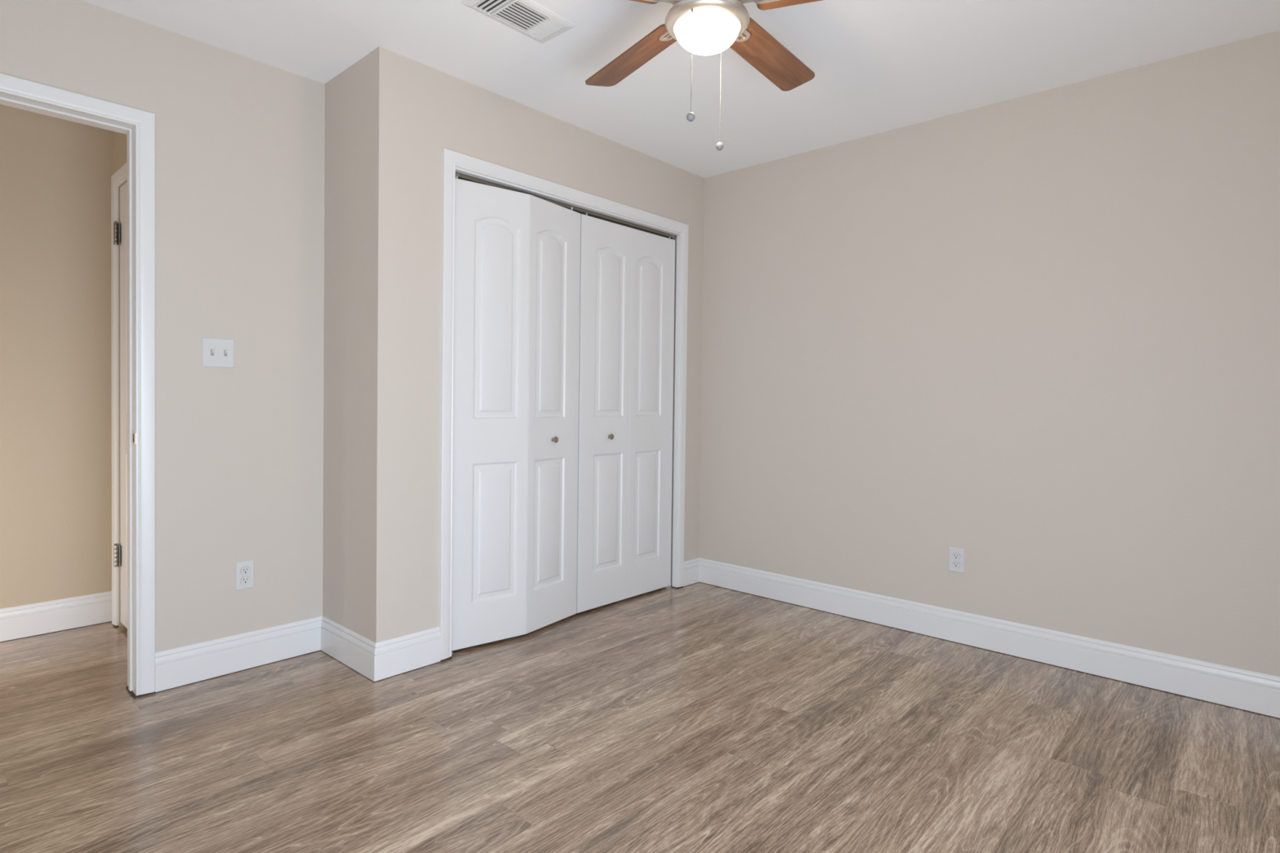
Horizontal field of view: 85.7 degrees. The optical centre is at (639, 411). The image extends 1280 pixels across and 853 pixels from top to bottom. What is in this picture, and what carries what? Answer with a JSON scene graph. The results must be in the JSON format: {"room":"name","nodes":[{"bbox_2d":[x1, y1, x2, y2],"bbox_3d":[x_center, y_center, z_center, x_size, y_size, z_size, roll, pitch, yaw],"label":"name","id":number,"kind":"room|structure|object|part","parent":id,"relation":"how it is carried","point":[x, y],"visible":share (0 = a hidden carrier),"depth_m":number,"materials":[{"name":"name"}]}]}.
{"room":"empty bedroom","nodes":[
{"label":"empty bedroom","id":0,"kind":"room"},
{"bbox_2d":[0,104,111,608],"bbox_3d":[-2.856,-0.206,3.059,0.120,2.440,6.000,2,1,42],"label":"wall","id":1,"kind":"structure","parent":0,"point":[55,173],"depth_m":3.16,"materials":[{"name":"beige paint"}]},
{"bbox_2d":[0,591,111,642],"bbox_3d":[-3.229,0.945,2.586,0.014,0.146,2.026,2,1,42],"label":"baseboard","id":2,"kind":"structure","parent":1,"relation":"attached to","point":[23,621],"depth_m":3.17,"materials":[{"name":"white wood"}]},
{"bbox_2d":[111,130,126,626],"bbox_3d":[-2.133,-0.197,3.038,0.978,2.440,0.130,2,1,42],"label":"wall","id":3,"kind":"structure","parent":0,"point":[118,140],"depth_m":3.24,"materials":[{"name":"beige paint"}]},
{"bbox_2d":[111,162,126,627],"bbox_3d":[-2.211,-0.039,3.038,0.724,2.121,0.057,2,1,42],"label":"door frame","id":4,"kind":"structure","parent":3,"relation":"attached to","point":[119,176],"depth_m":3.24,"materials":[{"name":"white wood"}]},
{"bbox_2d":[113,182,127,628],"bbox_3d":[-2.239,-0.020,3.031,0.634,2.039,0.106,2,1,42],"label":"door","id":5,"kind":"structure","parent":3,"relation":"in","point":[120,228],"depth_m":3.20,"materials":[{"name":"white paint"}]},
{"bbox_2d":[0,0,324,653],"bbox_3d":[-2.046,-0.183,2.322,0.116,2.440,6.000,2,1,42],"label":"wall","id":6,"kind":"structure","parent":0,"point":[240,140],"depth_m":2.70,"materials":[{"name":"beige paint"}]},
{"bbox_2d":[0,72,155,698],"bbox_3d":[-2.119,-0.021,2.246,0.149,2.118,0.876,2,1,42],"label":"door frame","id":7,"kind":"structure","parent":6,"relation":"attached to","point":[138,125],"depth_m":2.50,"materials":[{"name":"white wood"}]},
{"bbox_3d":[-1.830,0.096,2.500,0.044,0.057,0.007,2,1,42],"label":"strike plate","id":8,"kind":"part","parent":7,"relation":"part of","materials":[{"name":"silver metal"}]},
{"bbox_2d":[201,337,234,368],"bbox_3d":[-1.630,-0.228,2.675,0.022,0.114,0.112,2,1,42],"label":"light switch","id":9,"kind":"object","parent":6,"relation":"attached to","point":[216,352],"visible":1,"depth_m":2.68,"materials":[{"name":"white plastic"}]},
{"bbox_2d":[154,616,322,693],"bbox_3d":[-1.582,0.962,2.771,0.014,0.146,0.614,2,1,42],"label":"baseboard","id":10,"kind":"structure","parent":6,"relation":"attached to","point":[175,668],"depth_m":2.74,"materials":[{"name":"white wood"}]},
{"bbox_2d":[235,560,254,591],"bbox_3d":[-1.582,0.656,2.766,0.008,0.114,0.070,2,1,42],"label":"power outlet","id":11,"kind":"object","parent":6,"relation":"attached to","point":[244,571],"visible":1,"depth_m":2.76,"materials":[{"name":"white plastic"}]},
{"bbox_2d":[240,566,249,574],"bbox_3d":[-1.581,0.636,2.765,0.001,0.030,0.036,2,1,42],"label":"receptacle","id":12,"kind":"object","parent":11,"relation":"attached to","point":[243,570],"depth_m":2.76,"materials":[{"name":"white plastic"}]},
{"bbox_2d":[240,576,249,584],"bbox_3d":[-1.582,0.675,2.766,0.001,0.030,0.036,2,1,42],"label":"receptacle","id":13,"kind":"object","parent":11,"relation":"attached to","point":[243,580],"depth_m":2.76,"materials":[{"name":"white plastic"}]},
{"bbox_2d":[322,56,364,635],"bbox_3d":[-1.192,-0.183,2.902,0.366,2.440,0.116,2,1,42],"label":"wall","id":14,"kind":"structure","parent":0,"point":[344,94],"depth_m":2.85,"materials":[{"name":"beige paint"}]},
{"bbox_2d":[320,615,375,682],"bbox_3d":[-1.202,0.966,2.831,0.496,0.146,0.014,2,1,42],"label":"baseboard","id":15,"kind":"structure","parent":14,"relation":"attached to","point":[348,647],"depth_m":2.81,"materials":[{"name":"white wood"}]},
{"bbox_2d":[362,46,704,643],"bbox_3d":[-0.361,-0.183,3.457,0.116,2.440,2.055,2,1,42],"label":"wall","id":16,"kind":"structure","parent":0,"point":[415,110],"depth_m":2.79,"materials":[{"name":"beige paint"}]},
{"bbox_2d":[373,626,440,682],"bbox_3d":[-0.932,0.970,2.770,0.014,0.146,0.288,2,1,42],"label":"baseboard","id":17,"kind":"structure","parent":16,"relation":"attached to","point":[410,652],"depth_m":2.76,"materials":[{"name":"white wood"}]},
{"bbox_2d":[439,147,688,662],"bbox_3d":[-0.320,-0.026,3.494,0.132,2.126,1.616,2,1,42],"label":"door frame","id":18,"kind":"structure","parent":16,"relation":"attached to","point":[453,162],"depth_m":3.01,"materials":[{"name":"white wood"}]},
{"bbox_2d":[455,172,675,239],"bbox_3d":[-0.303,-1.014,3.472,0.039,0.016,1.499,2,1,42],"label":"track","id":19,"kind":"object","parent":16,"relation":"attached to","point":[461,176],"visible":0.77,"depth_m":3.49,"materials":[{"name":"silver metal"}]},
{"bbox_2d":[451,176,580,650],"bbox_3d":[-0.548,0.006,3.196,0.094,2.038,0.739,2,1,42],"label":"door","id":20,"kind":"structure","parent":19,"relation":"hanging from","point":[517,254],"depth_m":3.12,"materials":[{"name":"white paint"}]},
{"bbox_3d":[-0.409,0.134,3.305,0.027,0.030,0.030,1,1,33],"label":"knob","id":21,"kind":"part","parent":20,"relation":"part of","materials":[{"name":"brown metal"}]},
{"bbox_2d":[576,213,675,613],"bbox_3d":[-0.059,0.002,3.759,0.061,2.038,0.738,2,1,42],"label":"door","id":22,"kind":"structure","parent":19,"relation":"hanging from","point":[627,279],"depth_m":3.73,"materials":[{"name":"white paint"}]},
{"bbox_3d":[-0.154,0.132,3.633,0.027,0.030,0.030,2,1,42],"label":"knob","id":23,"kind":"part","parent":22,"relation":"part of","materials":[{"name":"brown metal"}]},
{"bbox_2d":[683,557,699,586],"bbox_3d":[0.308,0.961,4.132,0.014,0.146,0.165,2,1,42],"label":"baseboard","id":24,"kind":"structure","parent":16,"relation":"attached to","point":[691,567],"depth_m":4.13,"materials":[{"name":"white wood"}]},
{"bbox_2d":[0,582,1279,852],"bbox_3d":[-1.058,1.115,1.480,4.970,0.100,6.170,2,1,42],"label":"floor","id":25,"kind":"structure","parent":0,"point":[697,717],"depth_m":2.16,"materials":[{"name":"brown laminate"}]},
{"bbox_2d":[81,0,1279,177],"bbox_3d":[-1.027,-1.425,1.434,4.970,0.100,6.170,2,1,42],"label":"ceiling","id":26,"kind":"structure","parent":0,"point":[878,66],"depth_m":2.64,"materials":[{"name":"white paint"}]},
{"bbox_2d":[460,0,576,43],"bbox_3d":[-0.418,-1.379,2.403,0.190,0.011,0.356,2,1,42],"label":"ceiling vent","id":27,"kind":"object","parent":26,"relation":"in","point":[528,18],"visible":1,"depth_m":2.41,"materials":[{"name":"white metal"}]},
{"bbox_2d":[585,0,822,150],"bbox_3d":[0.205,-1.073,1.988,1.185,0.592,1.155,2,1,42],"label":"ceiling fan","id":28,"kind":"object","parent":26,"relation":"hanging from","point":[701,27],"visible":1,"depth_m":2.08,"materials":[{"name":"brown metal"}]},
{"bbox_3d":[-0.018,-1.159,2.263,0.125,0.006,0.477,-13,9,-33],"label":"fan blade","id":29,"kind":"part","parent":28,"relation":"part of","materials":[{"name":"brown wood"}]},
{"bbox_3d":[-0.169,-1.154,1.851,0.477,0.006,0.125,0,12,-16],"label":"fan blade","id":30,"kind":"part","parent":28,"relation":"part of","materials":[{"name":"brown wood"}]},
{"bbox_3d":[0.139,-0.945,1.866,0.006,0.294,0.006,2,1,42],"label":"pull chain","id":31,"kind":"part","parent":28,"relation":"part of","materials":[{"name":"silver metal"}]},
{"bbox_3d":[0.189,-1.057,1.955,0.185,0.064,0.185,2,1,42],"label":"lamp shade","id":32,"kind":"part","parent":28,"relation":"part of","materials":[{"name":"white glass"}]},
{"bbox_3d":[0.239,-0.941,2.047,0.006,0.306,0.006,2,1,42],"label":"pull chain","id":33,"kind":"part","parent":28,"relation":"part of","materials":[{"name":"silver metal"}]},
{"bbox_3d":[0.421,-1.154,2.248,0.125,0.006,0.477,-12,-7,37],"label":"fan blade","id":34,"kind":"part","parent":28,"relation":"part of","materials":[{"name":"brown wood"}]},
{"bbox_3d":[0.541,-1.145,1.826,0.477,0.006,0.125,1,-10,20],"label":"fan blade","id":35,"kind":"part","parent":28,"relation":"part of","materials":[{"name":"brown wood"}]},
{"bbox_2d":[698,30,1279,676],"bbox_3d":[1.345,-0.160,3.374,3.720,2.440,0.120,2,1,42],"label":"wall","id":36,"kind":"structure","parent":0,"point":[1036,336],"depth_m":2.98,"materials":[{"name":"beige paint"}]},
{"bbox_2d":[948,546,964,573],"bbox_3d":[1.460,0.686,3.188,0.070,0.114,0.008,2,1,42],"label":"power outlet","id":37,"kind":"object","parent":36,"relation":"attached to","point":[956,555],"visible":1,"depth_m":3.18,"materials":[{"name":"white plastic"}]},
{"bbox_2d":[951,552,959,559],"bbox_3d":[1.460,0.666,3.187,0.036,0.030,0.001,2,1,42],"label":"receptacle","id":38,"kind":"object","parent":37,"relation":"attached to","point":[955,556],"depth_m":3.19,"materials":[{"name":"white plastic"}]},
{"bbox_2d":[951,560,959,568],"bbox_3d":[1.459,0.705,3.187,0.036,0.030,0.004,2,1,42],"label":"receptacle","id":39,"kind":"object","parent":37,"relation":"attached to","point":[955,564],"depth_m":3.19,"materials":[{"name":"white plastic"}]},
{"bbox_2d":[698,557,1279,719],"bbox_3d":[1.507,0.994,3.143,3.120,0.146,0.014,2,1,42],"label":"baseboard","id":40,"kind":"structure","parent":36,"relation":"attached to","point":[1255,692],"depth_m":2.98,"materials":[{"name":"white wood"}]}
]}

